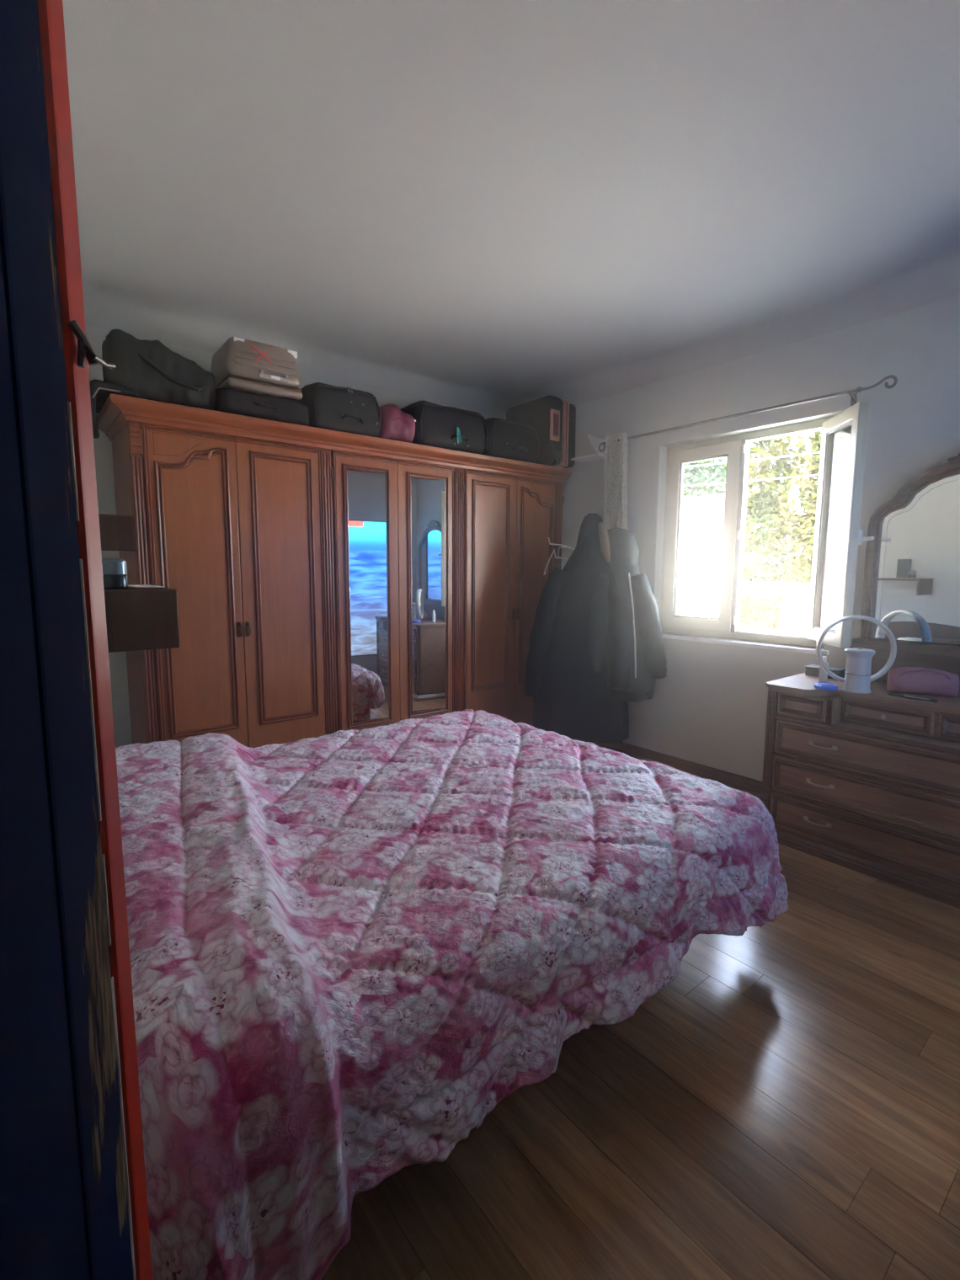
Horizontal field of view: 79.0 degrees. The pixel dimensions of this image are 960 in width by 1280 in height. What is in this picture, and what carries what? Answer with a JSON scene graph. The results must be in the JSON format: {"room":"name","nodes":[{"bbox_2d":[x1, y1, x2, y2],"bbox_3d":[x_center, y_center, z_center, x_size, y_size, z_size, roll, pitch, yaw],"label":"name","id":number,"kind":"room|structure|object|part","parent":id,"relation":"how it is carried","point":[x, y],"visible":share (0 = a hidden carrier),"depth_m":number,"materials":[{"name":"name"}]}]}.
{"room":"bedroom","nodes":[
{"label":"bedroom","id":0,"kind":"room"},
{"bbox_2d":[85,325,506,747],"bbox_3d":[-1.227,-0.656,4.447,4.400,3.260,0.250,-5,9,-38],"label":"wall","id":1,"kind":"structure","parent":0,"point":[103,446],"depth_m":3.59,"materials":[{"name":"white paint"}]},
{"bbox_2d":[62,0,959,418],"bbox_3d":[0.593,-1.814,2.030,4.400,0.370,6.050,-5,9,-38],"label":"ceiling","id":2,"kind":"structure","parent":0,"point":[492,207],"depth_m":2.31,"materials":[{"name":"paint"}]},
{"bbox_2d":[320,742,959,1279],"bbox_3d":[0.577,1.209,2.389,4.100,0.060,5.750,-5,9,-38],"label":"floor","id":3,"kind":"structure","parent":0,"point":[786,1106],"depth_m":1.51,"materials":[{"name":"laminate"}]},
{"bbox_2d":[96,393,572,747],"bbox_3d":[-0.733,-0.206,4.243,3.285,2.299,0.690,-5,9,-38],"label":"wardrobe","id":4,"kind":"object","parent":3,"relation":"on","point":[327,581],"visible":0.77,"depth_m":3.65,"materials":[{"name":"brown wood"}]},
{"bbox_2d":[89,378,140,438],"bbox_3d":[-1.965,-1.178,3.092,0.242,0.254,0.488,-5,9,-38],"label":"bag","id":5,"kind":"object","parent":4,"relation":"on","point":[100,391],"visible":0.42,"depth_m":2.89,"materials":[{"name":"black fabric"}]},
{"bbox_2d":[101,329,215,410],"bbox_3d":[-1.728,-1.419,3.152,0.495,0.358,0.431,-5,9,-38],"label":"duffel bag","id":6,"kind":"object","parent":4,"relation":"on","point":[147,368],"visible":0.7,"depth_m":2.98,"materials":[{"name":"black fabric"}]},
{"bbox_3d":[-1.569,-0.099,3.254,0.462,2.070,0.022,-5,9,-38],"label":"door","id":7,"kind":"part","parent":4,"relation":"part of","materials":[{"name":"brown wood"}]},
{"bbox_3d":[-1.554,-0.261,3.223,0.370,1.600,0.013,-5,9,-38],"label":"panel moulding","id":8,"kind":"part","parent":4,"relation":"part of","materials":[{"name":"brown wood"}]},
{"bbox_3d":[-1.392,-0.061,3.372,0.032,0.090,0.022,-5,9,-38],"label":"handle","id":9,"kind":"part","parent":4,"relation":"part of","materials":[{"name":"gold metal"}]},
{"bbox_3d":[-1.355,-0.065,3.402,0.032,0.090,0.022,-5,9,-38],"label":"handle","id":10,"kind":"part","parent":4,"relation":"part of","materials":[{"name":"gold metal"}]},
{"bbox_2d":[213,388,309,426],"bbox_3d":[-1.343,-1.361,3.475,0.530,0.169,0.482,-5,9,-38],"label":"suitcase","id":11,"kind":"object","parent":4,"relation":"on","point":[226,400],"visible":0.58,"depth_m":3.29,"materials":[{"name":"black fabric"}]},
{"bbox_2d":[210,336,302,400],"bbox_3d":[-1.332,-1.571,3.450,0.425,0.288,0.449,-5,9,-38],"label":"suitcase","id":12,"kind":"object","parent":11,"relation":"on","point":[242,365],"visible":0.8,"depth_m":3.29,"materials":[{"name":"beige plastic"}]},
{"bbox_3d":[-1.175,-1.503,3.321,0.180,0.045,0.028,-5,9,-38],"label":"handle","id":13,"kind":"part","parent":12,"relation":"part of","materials":[{"name":"metal"}]},
{"bbox_3d":[-1.210,-1.330,3.304,0.171,0.026,0.045,-5,9,-38],"label":"carry handle","id":14,"kind":"part","parent":11,"relation":"part of","materials":[{"name":"black fabric"}]},
{"bbox_3d":[-1.185,-0.133,3.559,0.514,2.070,0.022,-5,9,-38],"label":"door","id":15,"kind":"part","parent":4,"relation":"part of","materials":[{"name":"brown wood"}]},
{"bbox_3d":[-1.173,-0.297,3.526,0.370,1.605,0.013,-5,9,-38],"label":"panel moulding","id":16,"kind":"part","parent":4,"relation":"part of","materials":[{"name":"brown wood"}]},
{"bbox_3d":[-0.727,-1.293,4.114,3.285,0.109,0.690,-5,9,-38],"label":"cornice","id":17,"kind":"part","parent":4,"relation":"part of","materials":[{"name":"brown wood"}]},
{"bbox_2d":[298,382,381,437],"bbox_3d":[-0.947,-1.462,3.783,0.497,0.301,0.478,-5,9,-38],"label":"suitcase","id":18,"kind":"object","parent":4,"relation":"on","point":[339,408],"visible":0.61,"depth_m":3.61,"materials":[{"name":"black fabric"}]},
{"bbox_3d":[-0.792,-1.385,3.636,0.154,0.032,0.043,-5,9,-38],"label":"carry handle","id":19,"kind":"part","parent":18,"relation":"part of","materials":[{"name":"black plastic"}]},
{"bbox_3d":[-0.755,-0.172,3.906,0.469,2.070,0.029,-5,9,-38],"label":"door","id":20,"kind":"part","parent":4,"relation":"part of","materials":[{"name":"brown wood"}]},
{"bbox_3d":[-0.742,-0.274,3.877,0.335,1.720,0.013,-5,9,-38],"label":"panel moulding","id":21,"kind":"part","parent":4,"relation":"part of","materials":[{"name":"brown wood"}]},
{"bbox_3d":[-0.748,-0.275,3.885,0.277,1.680,0.003,-4,8,-34],"label":"mirror pane","id":22,"kind":"part","parent":4,"relation":"part of","materials":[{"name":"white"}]},
{"bbox_2d":[375,404,415,442],"bbox_3d":[-0.617,-1.471,3.988,0.266,0.274,0.314,-5,9,-38],"label":"bag","id":23,"kind":"object","parent":4,"relation":"on","point":[395,424],"visible":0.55,"depth_m":3.87,"materials":[{"name":"pink fabric"}]},
{"bbox_3d":[-0.381,-0.205,4.203,0.481,2.070,0.029,-5,9,-38],"label":"door","id":24,"kind":"part","parent":4,"relation":"part of","materials":[{"name":"brown wood"}]},
{"bbox_3d":[-0.368,-0.307,4.175,0.347,1.720,0.013,-5,9,-38],"label":"panel moulding","id":25,"kind":"part","parent":4,"relation":"part of","materials":[{"name":"brown wood"}]},
{"bbox_3d":[-0.374,-0.308,4.183,0.289,1.680,0.003,-4,8,-34],"label":"mirror pane","id":26,"kind":"part","parent":4,"relation":"part of","materials":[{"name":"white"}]},
{"bbox_2d":[400,400,488,453],"bbox_3d":[-0.298,-1.534,4.303,0.635,0.329,0.472,-5,9,-38],"label":"suitcase","id":27,"kind":"object","parent":4,"relation":"on","point":[436,425],"visible":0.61,"depth_m":4.12,"materials":[{"name":"black fabric"}]},
{"bbox_3d":[-0.141,-1.445,4.167,0.154,0.032,0.043,-5,9,-38],"label":"carry handle","id":28,"kind":"part","parent":27,"relation":"part of","materials":[{"name":"black plastic"}]},
{"bbox_3d":[0.076,-0.245,4.562,0.520,2.070,0.022,-5,9,-38],"label":"door","id":29,"kind":"part","parent":4,"relation":"part of","materials":[{"name":"brown wood"}]},
{"bbox_3d":[0.087,-0.410,4.529,0.376,1.605,0.013,-5,9,-38],"label":"panel moulding","id":30,"kind":"part","parent":4,"relation":"part of","materials":[{"name":"brown wood"}]},
{"bbox_2d":[480,417,540,463],"bbox_3d":[0.162,-1.572,4.672,0.532,0.322,0.470,-5,9,-38],"label":"suitcase","id":31,"kind":"object","parent":4,"relation":"on","point":[506,439],"visible":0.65,"depth_m":4.49,"materials":[{"name":"black fabric"}]},
{"bbox_3d":[0.315,-1.486,4.530,0.154,0.032,0.043,-5,9,-38],"label":"carry handle","id":32,"kind":"part","parent":31,"relation":"part of","materials":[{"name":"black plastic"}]},
{"bbox_3d":[0.275,-0.210,4.699,0.032,0.090,0.022,-5,9,-38],"label":"handle","id":33,"kind":"part","parent":4,"relation":"part of","materials":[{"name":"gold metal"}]},
{"bbox_3d":[0.312,-0.213,4.729,0.032,0.090,0.022,-5,9,-38],"label":"handle","id":34,"kind":"part","parent":4,"relation":"part of","materials":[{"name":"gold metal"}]},
{"bbox_3d":[0.460,-0.280,4.868,0.456,2.070,0.022,-5,9,-38],"label":"door","id":35,"kind":"part","parent":4,"relation":"part of","materials":[{"name":"brown wood"}]},
{"bbox_3d":[0.468,-0.441,4.833,0.364,1.600,0.013,-5,9,-38],"label":"panel moulding","id":36,"kind":"part","parent":4,"relation":"part of","materials":[{"name":"brown wood"}]},
{"bbox_2d":[506,395,575,468],"bbox_3d":[0.518,-1.715,4.937,0.350,0.543,0.574,-5,9,-38],"label":"case","id":37,"kind":"object","parent":4,"relation":"on","point":[553,418],"visible":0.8,"depth_m":4.72,"materials":[{"name":"black fabric"}]},
{"bbox_3d":[0.599,-1.718,4.653,0.105,0.240,0.018,-5,9,-38],"label":"label plate","id":38,"kind":"part","parent":37,"relation":"part of","materials":[{"name":"orange metal"}]},
{"bbox_2d":[543,537,574,575],"bbox_3d":[0.743,0.027,4.586,0.406,1.771,0.446,-5,9,-38],"label":"coat stand","id":39,"kind":"object","parent":3,"relation":"on","point":[550,543],"visible":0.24,"depth_m":4.51,"materials":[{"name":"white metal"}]},
{"bbox_2d":[523,513,634,742],"bbox_3d":[0.762,-0.095,4.432,0.812,1.701,0.392,3,7,18],"label":"coat","id":40,"kind":"object","parent":39,"relation":"hanging from","point":[571,700],"visible":0.95,"depth_m":4.31,"materials":[{"name":"grey fabric"}]},
{"bbox_3d":[0.898,-0.714,4.241,0.068,0.294,0.126,-3,7,-23],"label":"fur trim","id":41,"kind":"part","parent":40,"relation":"part of","materials":[{"name":"beige fur"}]},
{"bbox_2d":[588,528,666,702],"bbox_3d":[1.093,-0.189,4.341,0.596,1.274,0.316,1,7,7],"label":"hooded jacket","id":42,"kind":"object","parent":39,"relation":"hanging from","point":[648,662],"visible":0.76,"depth_m":4.22,"materials":[{"name":"fabric"}]},
{"bbox_2d":[607,528,639,566],"bbox_3d":[1.030,-0.652,4.310,0.266,0.348,0.270,-5,9,-38],"label":"hood","id":43,"kind":"object","parent":42,"relation":"attached to","point":[624,551],"depth_m":4.21,"materials":[{"name":"fabric"}]},
{"bbox_2d":[761,672,959,908],"bbox_3d":[2.240,0.704,2.830,0.676,0.857,1.478,-5,9,-38],"label":"dresser","id":44,"kind":"object","parent":3,"relation":"on","point":[866,784],"visible":0.91,"depth_m":2.82,"materials":[{"name":"brown wood"}]},
{"bbox_3d":[1.574,0.648,3.174,0.030,0.761,0.050,-5,9,-38],"label":"corner post","id":45,"kind":"part","parent":44,"relation":"part of","materials":[{"name":"brown wood"}]},
{"bbox_3d":[1.659,0.346,3.017,0.011,0.094,0.211,-5,9,-38],"label":"panel moulding","id":46,"kind":"part","parent":44,"relation":"part of","materials":[{"name":"brown wood"}]},
{"bbox_3d":[1.671,0.345,3.027,0.021,0.118,0.235,-5,9,-38],"label":"drawer","id":47,"kind":"part","parent":44,"relation":"part of","materials":[{"name":"brown wood"}]},
{"bbox_3d":[1.724,0.935,2.985,0.029,0.020,0.134,-5,9,-38],"label":"handle","id":48,"kind":"part","parent":44,"relation":"part of","materials":[{"name":"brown metal"}]},
{"bbox_3d":[1.725,0.733,2.961,0.029,0.020,0.134,-5,9,-38],"label":"handle","id":49,"kind":"part","parent":44,"relation":"part of","materials":[{"name":"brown metal"}]},
{"bbox_3d":[1.726,0.534,2.937,0.029,0.020,0.134,-5,9,-38],"label":"handle","id":50,"kind":"part","parent":44,"relation":"part of","materials":[{"name":"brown metal"}]},
{"bbox_2d":[818,656,828,682],"bbox_3d":[1.873,0.159,3.170,0.030,0.141,0.040,-5,9,-38],"label":"perfume bottle","id":51,"kind":"object","parent":44,"relation":"on","point":[823,675],"visible":0.77,"depth_m":3.16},
{"bbox_2d":[805,664,845,679],"bbox_3d":[1.984,0.183,3.340,0.106,0.054,0.186,-5,9,-38],"label":"box","id":52,"kind":"object","parent":44,"relation":"on","point":[813,669],"visible":0.65,"depth_m":3.33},
{"bbox_3d":[1.984,0.162,3.337,0.106,0.012,0.186,-5,9,-38],"label":"lid","id":53,"kind":"part","parent":52,"relation":"part of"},
{"bbox_2d":[813,682,838,690],"bbox_3d":[1.782,0.238,2.996,0.110,0.025,0.110,-5,9,-38],"label":"lid","id":54,"kind":"object","parent":44,"relation":"on","point":[821,685],"visible":1,"depth_m":2.97,"materials":[{"name":"blue plastic"}]},
{"bbox_2d":[816,614,896,693],"bbox_3d":[1.895,0.068,2.920,0.352,0.381,0.147,3,7,18],"label":"fan","id":55,"kind":"object","parent":44,"relation":"on","point":[857,679],"visible":1,"depth_m":2.90,"materials":[{"name":"white plastic"}]},
{"bbox_2d":[765,672,959,715],"bbox_3d":[2.243,0.296,2.782,0.676,0.036,1.466,-5,9,-38],"label":"countertop","id":56,"kind":"structure","parent":44,"relation":"on","point":[801,684],"depth_m":2.93,"materials":[{"name":"brown wood"}]},
{"bbox_3d":[2.006,0.978,2.674,0.021,0.177,1.320,-5,9,-38],"label":"drawer","id":57,"kind":"part","parent":44,"relation":"part of","materials":[{"name":"brown wood"}]},
{"bbox_3d":[2.003,0.879,2.660,0.020,0.012,1.330,-5,9,-38],"label":"rail","id":58,"kind":"part","parent":44,"relation":"part of","materials":[{"name":"brown wood"}]},
{"bbox_3d":[1.993,0.979,2.664,0.011,0.153,1.296,-5,9,-38],"label":"panel moulding","id":59,"kind":"part","parent":44,"relation":"part of","materials":[{"name":"brown wood"}]},
{"bbox_3d":[2.007,0.777,2.650,0.021,0.183,1.320,-5,9,-38],"label":"drawer","id":60,"kind":"part","parent":44,"relation":"part of","materials":[{"name":"brown wood"}]},
{"bbox_3d":[2.004,0.678,2.636,0.020,0.012,1.330,-5,9,-38],"label":"rail","id":61,"kind":"part","parent":44,"relation":"part of","materials":[{"name":"brown wood"}]},
{"bbox_3d":[2.008,0.578,2.627,0.021,0.182,1.320,-5,9,-38],"label":"drawer","id":62,"kind":"part","parent":44,"relation":"part of","materials":[{"name":"brown wood"}]},
{"bbox_3d":[1.994,0.778,2.640,0.011,0.159,1.296,-5,9,-38],"label":"panel moulding","id":63,"kind":"part","parent":44,"relation":"part of","materials":[{"name":"brown wood"}]},
{"bbox_3d":[2.003,0.473,2.610,0.024,0.022,1.330,-5,9,-38],"label":"rail","id":64,"kind":"part","parent":44,"relation":"part of","materials":[{"name":"brown wood"}]},
{"bbox_3d":[1.995,0.579,2.617,0.011,0.158,1.296,-5,9,-38],"label":"panel moulding","id":65,"kind":"part","parent":44,"relation":"part of","materials":[{"name":"brown wood"}]},
{"bbox_3d":[1.958,0.371,2.819,0.029,0.024,0.023,-5,9,-38],"label":"knob","id":66,"kind":"part","parent":44,"relation":"part of","materials":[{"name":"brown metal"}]},
{"bbox_3d":[1.963,0.371,2.824,0.011,0.094,0.360,-5,9,-38],"label":"panel moulding","id":67,"kind":"part","parent":44,"relation":"part of","materials":[{"name":"brown wood"}]},
{"bbox_3d":[1.976,0.369,2.833,0.021,0.118,0.384,-5,9,-38],"label":"drawer","id":68,"kind":"part","parent":44,"relation":"part of","materials":[{"name":"brown wood"}]},
{"bbox_2d":[849,453,959,682],"bbox_3d":[2.451,-0.345,2.871,0.151,1.218,1.040,-5,9,-38],"label":"vanity mirror","id":69,"kind":"object","parent":44,"relation":"on","point":[911,584],"visible":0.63,"depth_m":3.03,"materials":[{"name":"brown wood"}]},
{"bbox_3d":[2.449,0.147,2.929,0.151,0.227,1.000,-5,9,-38],"label":"board","id":70,"kind":"part","parent":69,"relation":"part of","materials":[{"name":"brown wood"}]},
{"bbox_3d":[2.427,-0.395,2.845,0.008,0.848,0.816,-5,9,-38],"label":"mirror pane","id":71,"kind":"part","parent":69,"relation":"part of","materials":[{"name":"white"}]},
{"bbox_2d":[887,693,938,702],"bbox_3d":[2.053,0.272,2.764,0.035,0.014,0.195,-5,9,-38],"label":"brush","id":72,"kind":"object","parent":44,"relation":"on","point":[909,696],"visible":1,"depth_m":2.74,"materials":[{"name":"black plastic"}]},
{"bbox_2d":[886,666,959,697],"bbox_3d":[2.179,0.201,2.868,0.271,0.133,0.125,4,8,28],"label":"bag","id":73,"kind":"object","parent":44,"relation":"on","point":[903,680],"visible":1,"depth_m":2.83,"materials":[{"name":"pink fabric"}]},
{"bbox_3d":[2.226,0.408,2.523,0.021,0.118,0.384,-5,9,-38],"label":"drawer","id":74,"kind":"part","parent":44,"relation":"part of","materials":[{"name":"brown wood"}]},
{"bbox_3d":[2.213,0.409,2.514,0.011,0.094,0.360,-5,9,-38],"label":"panel moulding","id":75,"kind":"part","parent":44,"relation":"part of","materials":[{"name":"brown wood"}]},
{"bbox_2d":[958,680,959,698],"bbox_3d":[2.321,0.211,2.774,0.058,0.137,0.058,-5,9,-38],"label":"bottle","id":76,"kind":"object","parent":44,"relation":"on","point":[959,680],"visible":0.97,"depth_m":2.79,"materials":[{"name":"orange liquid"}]},
{"bbox_3d":[-0.406,0.724,2.189,2.155,0.940,1.720,-5,9,-38],"label":"bed","id":77,"kind":"object","parent":3,"relation":"on","visible":0},
{"bbox_2d":[115,709,788,1279],"bbox_3d":[-0.293,0.725,2.237,2.328,0.592,2.128,-5,9,-38],"label":"comforter","id":78,"kind":"object","parent":77,"relation":"on","point":[348,948],"visible":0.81,"depth_m":1.38,"materials":[{"name":"fabric"}]},
{"bbox_2d":[560,295,959,781],"bbox_3d":[2.287,-0.516,3.427,0.300,3.260,5.750,-5,9,-38],"label":"wall","id":79,"kind":"structure","parent":0,"point":[710,706],"depth_m":3.85,"materials":[{"name":"white paint"}]},
{"bbox_2d":[570,433,604,462],"bbox_3d":[0.893,-1.566,4.690,0.159,0.208,0.280,-5,9,-38],"label":"corner shelf","id":80,"kind":"object","parent":79,"relation":"attached to","point":[594,442],"visible":0.82,"depth_m":4.67,"materials":[{"name":"white"}]},
{"bbox_2d":[597,741,762,791],"bbox_3d":[1.200,0.873,4.696,0.014,0.070,2.690,-5,9,-38],"label":"baseboard","id":81,"kind":"structure","parent":79,"relation":"attached to","point":[727,776],"depth_m":4.26,"materials":[{"name":"brown wood"}]},
{"bbox_2d":[661,632,828,655],"bbox_3d":[1.730,0.015,4.011,0.127,0.028,1.270,-5,9,-38],"label":"window sill","id":82,"kind":"structure","parent":79,"relation":"attached to","point":[729,642],"depth_m":3.88,"materials":[{"name":"white stone"}]},
{"bbox_2d":[598,374,897,452],"bbox_3d":[1.599,-1.448,3.862,0.106,0.104,2.007,-5,9,-38],"label":"curtain rod","id":83,"kind":"object","parent":79,"relation":"attached to","point":[854,396],"visible":0.88,"depth_m":3.48,"materials":[{"name":"grey metal"}]},
{"bbox_2d":[602,431,627,530],"bbox_3d":[1.058,-0.775,4.549,0.083,1.625,0.270,-5,9,-38],"label":"curtain","id":84,"kind":"object","parent":83,"relation":"hanging from","point":[615,510],"visible":0.44,"depth_m":4.49,"materials":[{"name":"white fabric"}]},
{"bbox_2d":[660,400,874,648],"bbox_3d":[1.827,-0.661,3.816,0.615,1.420,1.504,-5,9,-38],"label":"window","id":85,"kind":"structure","parent":79,"relation":"in","point":[838,535],"depth_m":3.64,"materials":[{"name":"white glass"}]},
{"bbox_3d":[1.591,-0.725,4.195,0.050,1.305,0.540,-5,9,-38],"label":"sash","id":86,"kind":"part","parent":85,"relation":"part of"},
{"bbox_3d":[1.782,-0.698,3.981,0.066,1.295,0.031,-5,9,-38],"label":"lock rail","id":87,"kind":"part","parent":85,"relation":"part of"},
{"bbox_3d":[2.044,-0.629,3.345,0.004,1.156,0.305,1,7,8],"label":"pane","id":88,"kind":"part","parent":85,"relation":"part of","materials":[{"name":"clear glass"}]},
{"bbox_3d":[2.043,-0.629,3.345,0.050,1.310,0.459,1,7,8],"label":"open sash","id":89,"kind":"part","parent":85,"relation":"part of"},
{"bbox_3d":[2.058,-0.551,3.113,0.048,0.080,0.110,1,7,8],"label":"handle","id":90,"kind":"part","parent":85,"relation":"part of","materials":[{"name":"white metal"}]},
{"bbox_3d":[-0.972,-0.225,0.834,0.250,3.260,5.750,-5,9,-38],"label":"wall","id":91,"kind":"structure","parent":0,"visible":0},
{"bbox_2d":[0,0,153,1279],"bbox_3d":[-0.270,0.318,0.319,0.089,2.170,0.838,-3,7,-25],"label":"door","id":92,"kind":"structure","parent":91,"relation":"in","point":[73,1197],"depth_m":0.45,"materials":[{"name":"blue paint"}]},
{"bbox_2d":[98,513,137,551],"bbox_3d":[-1.573,-0.396,2.154,0.476,0.130,0.341,-5,9,-38],"label":"wall shelf","id":93,"kind":"object","parent":91,"relation":"attached to","point":[117,532],"visible":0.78,"depth_m":2.13,"materials":[{"name":"brown wood"}]},
{"bbox_2d":[104,584,180,652],"bbox_3d":[-1.193,-0.070,1.700,0.459,0.166,0.541,-5,9,-38],"label":"wall shelf","id":94,"kind":"object","parent":91,"relation":"attached to","point":[137,619],"visible":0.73,"depth_m":1.58,"materials":[{"name":"brown wood"}]},
{"bbox_2d":[101,558,127,588],"bbox_3d":[-1.014,-0.184,1.611,0.066,0.083,0.066,-5,9,-38],"label":"jar","id":95,"kind":"object","parent":94,"relation":"on","point":[114,570],"visible":0.86,"depth_m":1.59,"materials":[{"name":"grey metal"}]},
{"bbox_2d":[102,574,127,588],"bbox_3d":[-1.014,-0.162,1.614,0.066,0.039,0.066,-5,9,-38],"label":"pot","id":96,"kind":"object","parent":95,"relation":"attached to","point":[110,581],"depth_m":1.59,"materials":[{"name":"black metal"}]},
{"bbox_2d":[128,584,165,588],"bbox_3d":[-0.980,-0.155,1.694,0.073,0.006,0.220,-5,9,-38],"label":"notebook","id":97,"kind":"object","parent":94,"relation":"on","point":[146,586],"visible":0.77,"depth_m":1.62,"materials":[{"name":"white paper"}]},
{"label":"outside","id":98,"kind":"structure","parent":0,"visible":0},
{"bbox_2d":[683,451,820,468],"bbox_3d":[5.785,-2.372,5.665,0.015,0.446,18.001,-5,9,-38],"label":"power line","id":99,"kind":"object","parent":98,"point":[818,451],"visible":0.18,"depth_m":7.99,"materials":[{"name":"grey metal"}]},
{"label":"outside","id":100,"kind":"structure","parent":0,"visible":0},
{"bbox_2d":[682,474,818,486],"bbox_3d":[5.784,-2.094,5.698,0.015,0.446,18.001,-5,9,-38],"label":"power line","id":101,"kind":"object","parent":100,"point":[813,474],"visible":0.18,"depth_m":8.03,"materials":[{"name":"grey metal"}]},
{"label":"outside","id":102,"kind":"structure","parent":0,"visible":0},
{"bbox_2d":[739,617,777,633],"bbox_3d":[16.534,-2.505,32.391,57.600,0.300,150.000,-5,9,-38],"label":"ground","id":103,"kind":"structure","parent":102,"point":[760,628],"depth_m":11.43,"materials":[{"name":"white"}]},
{"bbox_2d":[682,458,726,498],"bbox_3d":[7.463,-5.385,23.070,4.499,7.547,6.009,-5,9,-38],"label":"tree","id":104,"kind":"object","parent":103,"relation":"on","point":[711,473],"visible":0.13,"depth_m":21.01,"materials":[{"name":"green plant"}]},
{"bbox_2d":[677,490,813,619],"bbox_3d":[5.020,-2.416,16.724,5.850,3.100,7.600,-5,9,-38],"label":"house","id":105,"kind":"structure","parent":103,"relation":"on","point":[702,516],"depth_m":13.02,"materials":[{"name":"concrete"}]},
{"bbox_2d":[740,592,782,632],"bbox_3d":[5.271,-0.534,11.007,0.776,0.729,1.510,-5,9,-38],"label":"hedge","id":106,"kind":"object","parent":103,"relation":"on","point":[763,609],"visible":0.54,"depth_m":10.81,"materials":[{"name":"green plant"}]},
{"bbox_2d":[723,430,821,635],"bbox_3d":[5.320,-2.539,9.437,2.305,5.079,2.334,-5,9,-38],"label":"tree","id":107,"kind":"object","parent":103,"relation":"on","point":[795,513],"visible":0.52,"depth_m":9.43,"materials":[{"name":"green plant"}]}
]}

